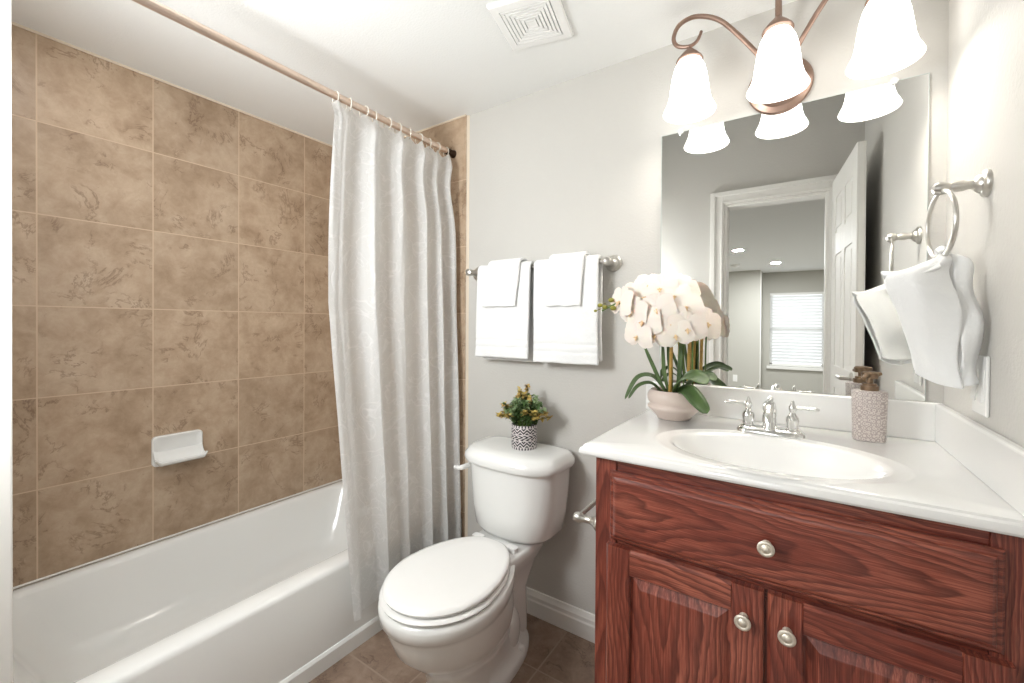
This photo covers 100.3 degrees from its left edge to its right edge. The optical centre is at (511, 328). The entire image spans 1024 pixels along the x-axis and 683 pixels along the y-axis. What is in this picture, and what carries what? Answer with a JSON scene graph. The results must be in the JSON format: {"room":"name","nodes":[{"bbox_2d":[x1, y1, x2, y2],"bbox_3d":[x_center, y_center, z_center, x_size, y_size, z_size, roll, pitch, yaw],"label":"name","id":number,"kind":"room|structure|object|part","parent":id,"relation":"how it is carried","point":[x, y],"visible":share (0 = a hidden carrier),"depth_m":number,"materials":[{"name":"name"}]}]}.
{"room":"bathroom","nodes":[
{"label":"bathroom","id":0,"kind":"room"},
{"bbox_2d":[0,0,12,682],"bbox_3d":[-1.454,0.101,0.924,0.782,2.167,0.400,1,0,34],"label":"wall","id":1,"kind":"structure","parent":0,"point":[6,444],"depth_m":0.86,"materials":[{"name":"white paint"}]},
{"bbox_2d":[12,25,341,589],"bbox_3d":[-1.448,0.096,1.737,0.120,2.167,1.992,1,0,34],"label":"wall","id":2,"kind":"structure","parent":0,"point":[170,243],"depth_m":1.67,"materials":[{"name":"brown tile"}]},
{"bbox_2d":[151,429,207,466],"bbox_3d":[-1.340,0.488,1.729,0.075,0.120,0.173,1,0,34],"label":"soap dish","id":3,"kind":"object","parent":2,"relation":"attached to","point":[169,449],"visible":1,"depth_m":1.73,"materials":[{"name":"white ceramic"}]},
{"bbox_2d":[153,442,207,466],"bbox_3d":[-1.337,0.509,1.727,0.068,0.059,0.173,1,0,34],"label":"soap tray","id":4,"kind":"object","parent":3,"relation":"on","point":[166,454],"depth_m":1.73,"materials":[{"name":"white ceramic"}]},
{"bbox_2d":[12,22,465,146],"bbox_3d":[-0.934,-0.980,1.632,0.830,0.008,1.360,1,0,34],"label":"trim","id":5,"kind":"structure","parent":2,"relation":"attached to","point":[13,23],"depth_m":1.72,"materials":[{"name":"beige"}]},
{"bbox_2d":[12,0,796,145],"bbox_3d":[-0.392,-1.026,1.018,2.615,0.100,1.992,1,0,34],"label":"ceiling","id":6,"kind":"structure","parent":0,"point":[419,64],"depth_m":1.48,"materials":[{"name":"white paint"}]},
{"bbox_2d":[487,0,572,50],"bbox_3d":[0.063,-0.968,1.349,0.216,0.016,0.216,0,0,21],"label":"ceiling vent","id":7,"kind":"object","parent":6,"relation":"in","point":[523,24],"visible":1,"depth_m":1.34,"materials":[{"name":"white plastic"}]},
{"bbox_2d":[405,117,463,518],"bbox_3d":[-0.562,-0.051,2.211,0.814,1.865,0.012,1,0,34],"label":"tiled wall","id":8,"kind":"structure","parent":0,"point":[450,135],"depth_m":1.99,"materials":[{"name":"brown tile"}]},
{"bbox_2d":[132,0,456,157],"bbox_3d":[-0.656,-0.816,1.444,0.048,0.048,1.360,1,0,34],"label":"shower curtain rod","id":9,"kind":"object","parent":8,"relation":"attached to","point":[153,5],"visible":0.94,"depth_m":1.31,"materials":[{"name":"silver metal"}]},
{"bbox_2d":[328,100,460,621],"bbox_3d":[-0.439,0.127,1.711,0.085,1.846,0.653,1,0,34],"label":"shower curtain","id":10,"kind":"object","parent":9,"relation":"hanging from","point":[392,282],"visible":0.94,"depth_m":1.69,"materials":[{"name":"white fabric"}]},
{"bbox_2d":[309,613,594,682],"bbox_3d":[-0.405,1.240,1.034,2.615,0.100,1.992,1,0,34],"label":"floor","id":11,"kind":"structure","parent":0,"point":[554,654],"depth_m":1.52,"materials":[{"name":"brown tile"}]},
{"bbox_2d":[13,479,381,682],"bbox_3d":[-0.976,1.013,1.667,0.757,0.340,1.358,1,0,34],"label":"bathtub","id":12,"kind":"object","parent":11,"relation":"on","point":[263,594],"visible":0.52,"depth_m":1.50,"materials":[{"name":"white ceramic"}]},
{"bbox_2d":[378,436,574,682],"bbox_3d":[-0.121,0.826,1.468,0.426,0.726,0.738,1,0,34],"label":"toilet","id":13,"kind":"object","parent":11,"relation":"on","point":[453,610],"visible":1,"depth_m":1.40,"materials":[{"name":"white ceramic"}]},
{"bbox_3d":[-0.196,0.792,1.355,0.360,0.015,0.460,1,0,34],"label":"seat","id":14,"kind":"part","parent":13,"relation":"part of","materials":[{"name":"white plastic"}]},
{"bbox_3d":[-0.192,0.772,1.360,0.347,0.020,0.457,1,0,34],"label":"seat lid","id":15,"kind":"part","parent":13,"relation":"part of","materials":[{"name":"white plastic"}]},
{"bbox_3d":[-0.151,0.995,1.425,0.376,0.388,0.634,1,0,34],"label":"bowl","id":16,"kind":"part","parent":13,"relation":"part of","materials":[{"name":"white ceramic"}]},
{"bbox_3d":[-0.194,0.542,1.677,0.059,0.020,0.037,0,1,-40],"label":"flush lever","id":17,"kind":"part","parent":13,"relation":"part of","materials":[{"name":"white plastic"}]},
{"bbox_3d":[0.013,0.490,1.661,0.426,0.056,0.266,1,0,34],"label":"tank lid","id":18,"kind":"part","parent":13,"relation":"part of","materials":[{"name":"white ceramic"}]},
{"bbox_3d":[0.015,0.648,1.667,0.388,0.276,0.240,1,0,34],"label":"tank","id":19,"kind":"part","parent":13,"relation":"part of","materials":[{"name":"white ceramic"}]},
{"bbox_2d":[495,384,552,450],"bbox_3d":[0.043,0.339,1.665,0.236,0.245,0.168,0,0,19],"label":"potted plant","id":20,"kind":"object","parent":13,"relation":"on","point":[524,412],"visible":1,"depth_m":1.63,"materials":[{"name":"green plant"}]},
{"bbox_3d":[0.047,0.416,1.660,0.101,0.091,0.101,1,0,34],"label":"pot","id":21,"kind":"part","parent":20,"relation":"part of","materials":[{"name":"white ceramic"}]},
{"bbox_2d":[595,457,1023,682],"bbox_3d":[0.638,0.754,1.055,0.718,0.884,0.584,1,0,34],"label":"vanity cabinet","id":22,"kind":"object","parent":11,"relation":"on","point":[698,579],"visible":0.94,"depth_m":0.81,"materials":[{"name":"red wood"}]},
{"bbox_2d":[573,499,595,530],"bbox_3d":[0.233,0.489,1.158,0.072,0.044,0.197,1,0,34],"label":"toilet paper holder","id":23,"kind":"object","parent":22,"relation":"attached to","point":[579,517],"visible":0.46,"depth_m":1.10,"materials":[{"name":"silver metal"}]},
{"bbox_3d":[0.191,0.489,1.095,0.072,0.044,0.044,1,0,34],"label":"post","id":24,"kind":"part","parent":23,"relation":"part of","materials":[{"name":"silver metal"}]},
{"bbox_3d":[0.361,0.798,0.935,0.218,0.458,0.015,1,0,34],"label":"raised panel","id":25,"kind":"part","parent":22,"relation":"part of","materials":[{"name":"red wood"}]},
{"bbox_3d":[0.363,0.544,0.933,0.210,0.058,0.019,1,0,34],"label":"rail","id":26,"kind":"part","parent":22,"relation":"part of","materials":[{"name":"red wood"}]},
{"bbox_3d":[0.456,0.576,0.843,0.030,0.030,0.029,1,0,34],"label":"knob","id":27,"kind":"part","parent":22,"relation":"part of","materials":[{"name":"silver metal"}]},
{"bbox_3d":[0.488,0.420,0.820,0.030,0.030,0.029,1,0,34],"label":"knob","id":28,"kind":"part","parent":22,"relation":"part of","materials":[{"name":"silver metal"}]},
{"bbox_3d":[0.516,0.577,0.802,0.030,0.030,0.029,1,0,34],"label":"knob","id":29,"kind":"part","parent":22,"relation":"part of","materials":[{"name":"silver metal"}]},
{"bbox_2d":[579,380,1023,537],"bbox_3d":[0.633,0.296,1.071,0.752,0.216,0.561,1,0,34],"label":"countertop","id":30,"kind":"structure","parent":22,"relation":"on","point":[935,462],"depth_m":0.98,"materials":[{"name":"white stone"}]},
{"bbox_2d":[594,272,720,420],"bbox_3d":[0.460,0.052,1.368,0.382,0.462,0.204,1,0,34],"label":"potted orchid","id":31,"kind":"object","parent":30,"relation":"on","point":[665,309],"visible":1,"depth_m":1.29,"materials":[{"name":"white plant"}]},
{"bbox_3d":[0.399,0.043,1.370,0.224,0.319,0.015,1,0,22],"label":"flower stem","id":32,"kind":"part","parent":31,"relation":"part of","materials":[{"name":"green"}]},
{"bbox_3d":[0.511,0.239,1.351,0.160,0.090,0.160,1,0,34],"label":"pot","id":33,"kind":"part","parent":31,"relation":"part of","materials":[{"name":"beige ceramic"}]},
{"bbox_3d":[0.507,0.052,1.338,0.067,0.303,0.012,0,0,16],"label":"flower stem","id":34,"kind":"part","parent":31,"relation":"part of","materials":[{"name":"green plant"}]},
{"bbox_3d":[0.565,0.076,1.303,0.011,0.257,0.047,0,0,-20],"label":"flower stem","id":35,"kind":"part","parent":31,"relation":"part of","materials":[{"name":"green plant"}]},
{"bbox_2d":[725,396,819,438],"bbox_3d":[0.696,0.236,1.153,0.153,0.100,0.165,0,0,-13],"label":"faucet","id":36,"kind":"object","parent":30,"relation":"on","point":[769,427],"visible":1,"depth_m":1.13,"materials":[{"name":"silver metal"}]},
{"bbox_3d":[0.631,0.208,1.200,0.059,0.013,0.012,1,0,28],"label":"lever","id":37,"kind":"part","parent":36,"relation":"part of","materials":[{"name":"silver metal"}]},
{"bbox_3d":[0.657,0.232,1.186,0.040,0.084,0.040,1,0,34],"label":"handle","id":38,"kind":"part","parent":36,"relation":"part of","materials":[{"name":"silver metal"}]},
{"bbox_3d":[0.676,0.233,1.123,0.044,0.083,0.128,1,0,34],"label":"spout","id":39,"kind":"part","parent":36,"relation":"part of","materials":[{"name":"silver metal"}]},
{"bbox_3d":[0.699,0.277,1.158,0.158,0.018,0.052,1,0,34],"label":"plate","id":40,"kind":"part","parent":36,"relation":"part of","materials":[{"name":"silver metal"}]},
{"bbox_3d":[0.741,0.233,1.129,0.040,0.084,0.040,1,0,34],"label":"handle","id":41,"kind":"part","parent":36,"relation":"part of","materials":[{"name":"silver metal"}]},
{"bbox_3d":[0.764,0.209,1.110,0.059,0.013,0.012,1,1,40],"label":"lever","id":42,"kind":"part","parent":36,"relation":"part of","materials":[{"name":"silver metal"}]},
{"bbox_2d":[851,371,887,442],"bbox_3d":[0.919,0.200,1.099,0.072,0.176,0.057,0,0,10],"label":"soap dispenser","id":43,"kind":"object","parent":30,"relation":"on","point":[869,403],"visible":1,"depth_m":1.08,"materials":[{"name":"beige ceramic"}]},
{"bbox_3d":[0.510,0.510,0.860,0.615,0.055,0.016,1,0,34],"label":"rail","id":44,"kind":"part","parent":22,"relation":"part of","materials":[{"name":"red wood"}]},
{"bbox_3d":[0.511,0.338,0.859,0.615,0.049,0.016,1,0,34],"label":"rail","id":45,"kind":"part","parent":22,"relation":"part of","materials":[{"name":"red wood"}]},
{"bbox_3d":[0.636,0.801,0.750,0.218,0.458,0.015,1,0,34],"label":"raised panel","id":46,"kind":"part","parent":22,"relation":"part of","materials":[{"name":"red wood"}]},
{"bbox_3d":[0.637,0.547,0.748,0.210,0.058,0.019,1,0,34],"label":"rail","id":47,"kind":"part","parent":22,"relation":"part of","materials":[{"name":"red wood"}]},
{"bbox_2d":[461,0,948,613],"bbox_3d":[0.137,0.105,1.818,2.615,2.167,0.120,1,0,34],"label":"wall","id":48,"kind":"structure","parent":0,"point":[573,165],"depth_m":1.62,"materials":[{"name":"grey paint"}]},
{"bbox_2d":[462,115,466,536],"bbox_3d":[-0.219,0.102,1.979,0.016,2.165,0.012,1,0,34],"label":"trim","id":49,"kind":"structure","parent":48,"relation":"attached to","point":[465,117],"depth_m":1.97,"materials":[{"name":"tile"}]},
{"bbox_2d":[465,115,469,536],"bbox_3d":[-0.207,0.102,1.974,0.010,2.166,0.008,1,0,34],"label":"trim","id":50,"kind":"structure","parent":48,"relation":"attached to","point":[468,116],"depth_m":1.97,"materials":[{"name":"beige"}]},
{"bbox_2d":[465,255,621,279],"bbox_3d":[0.090,-0.243,1.725,0.696,0.062,0.085,1,0,34],"label":"towel bar","id":51,"kind":"object","parent":48,"relation":"attached to","point":[612,263],"visible":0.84,"depth_m":1.56,"materials":[{"name":"silver metal"}]},
{"bbox_2d":[475,261,533,361],"bbox_3d":[-0.029,-0.067,1.772,0.278,0.407,0.064,1,0,34],"label":"bath towel","id":52,"kind":"object","parent":51,"relation":"hanging from","point":[502,333],"visible":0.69,"depth_m":1.73,"materials":[{"name":"white fabric"}]},
{"bbox_2d":[482,258,526,306],"bbox_3d":[-0.022,-0.187,1.767,0.188,0.199,0.096,1,0,34],"label":"washcloth","id":53,"kind":"object","parent":52,"relation":"on","point":[502,276],"visible":0.84,"depth_m":1.73,"materials":[{"name":"white fabric"}]},
{"bbox_2d":[533,254,602,364],"bbox_3d":[0.208,-0.068,1.614,0.273,0.400,0.061,1,0,34],"label":"bath towel","id":54,"kind":"object","parent":51,"relation":"hanging from","point":[562,334],"visible":0.73,"depth_m":1.57,"materials":[{"name":"white fabric"}]},
{"bbox_2d":[545,251,589,306],"bbox_3d":[0.215,-0.182,1.608,0.163,0.204,0.092,1,0,34],"label":"washcloth","id":55,"kind":"object","parent":54,"relation":"on","point":[565,270],"visible":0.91,"depth_m":1.57,"materials":[{"name":"white fabric"}]},
{"bbox_2d":[526,586,594,642],"bbox_3d":[0.142,1.139,1.737,0.852,0.100,0.014,1,0,34],"label":"baseboard","id":56,"kind":"structure","parent":48,"relation":"attached to","point":[577,621],"depth_m":1.69,"materials":[{"name":"white wood"}]},
{"bbox_2d":[663,0,925,123],"bbox_3d":[0.744,-0.795,1.198,0.598,0.301,0.221,1,0,34],"label":"vanity light","id":57,"kind":"object","parent":48,"relation":"attached to","point":[888,41],"visible":1,"depth_m":1.14,"materials":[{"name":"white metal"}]},
{"bbox_3d":[0.538,-0.737,1.294,0.149,0.165,0.149,1,0,34],"label":"lamp shade","id":58,"kind":"part","parent":57,"relation":"part of","materials":[{"name":"white glass"}]},
{"bbox_3d":[0.636,-0.843,1.277,0.296,0.206,0.045,0,0,11],"label":"arm","id":59,"kind":"part","parent":57,"relation":"part of","materials":[{"name":"orange metal"}]},
{"bbox_3d":[0.726,-0.735,1.167,0.149,0.165,0.149,1,0,34],"label":"lamp shade","id":60,"kind":"part","parent":57,"relation":"part of","materials":[{"name":"white glass"}]},
{"bbox_3d":[0.757,-0.841,1.212,0.014,0.191,0.125,1,0,34],"label":"arm","id":61,"kind":"part","parent":57,"relation":"part of","materials":[{"name":"orange metal"}]},
{"bbox_3d":[0.860,-0.841,1.125,0.046,0.206,0.292,0,0,-32],"label":"arm","id":62,"kind":"part","parent":57,"relation":"part of","materials":[{"name":"orange metal"}]},
{"bbox_3d":[0.909,-0.733,1.043,0.149,0.165,0.149,1,0,34],"label":"lamp shade","id":63,"kind":"part","parent":57,"relation":"part of","materials":[{"name":"white glass"}]},
{"bbox_2d":[646,380,942,441],"bbox_3d":[0.785,0.237,1.295,0.752,0.100,0.019,1,0,34],"label":"backsplash","id":64,"kind":"structure","parent":48,"relation":"attached to","point":[907,419],"depth_m":1.22,"materials":[{"name":"white stone"}]},
{"bbox_2d":[660,72,929,400],"bbox_3d":[0.794,-0.242,1.292,0.674,0.856,0.012,1,0,34],"label":"wall mirror","id":65,"kind":"object","parent":48,"relation":"attached to","point":[786,225],"visible":0.96,"depth_m":1.25,"materials":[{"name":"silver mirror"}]},
{"bbox_2d":[944,0,1023,446],"bbox_3d":[0.625,-0.168,0.272,0.120,2.740,1.892,1,0,34],"label":"wall","id":66,"kind":"structure","parent":0,"point":[985,111],"depth_m":0.82,"materials":[{"name":"grey paint"}]},
{"bbox_2d":[881,246,983,388],"bbox_3d":[0.870,-0.025,0.894,0.157,0.290,0.141,1,0,34],"label":"hand towel","id":67,"kind":"object","parent":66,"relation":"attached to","point":[934,300],"visible":0.95,"depth_m":0.85,"materials":[{"name":"white fabric"}]},
{"bbox_2d":[925,168,993,257],"bbox_3d":[0.905,-0.227,0.866,0.082,0.174,0.144,1,0,34],"label":"towel ring","id":68,"kind":"object","parent":66,"relation":"attached to","point":[982,184],"visible":0.94,"depth_m":0.85,"materials":[{"name":"silver metal"}]},
{"bbox_2d":[970,355,989,417],"bbox_3d":[0.941,0.114,0.860,0.011,0.120,0.083,1,0,34],"label":"light switch","id":69,"kind":"object","parent":66,"relation":"attached to","point":[980,393],"visible":0.77,"depth_m":0.84,"materials":[{"name":"white plastic"}]}
]}

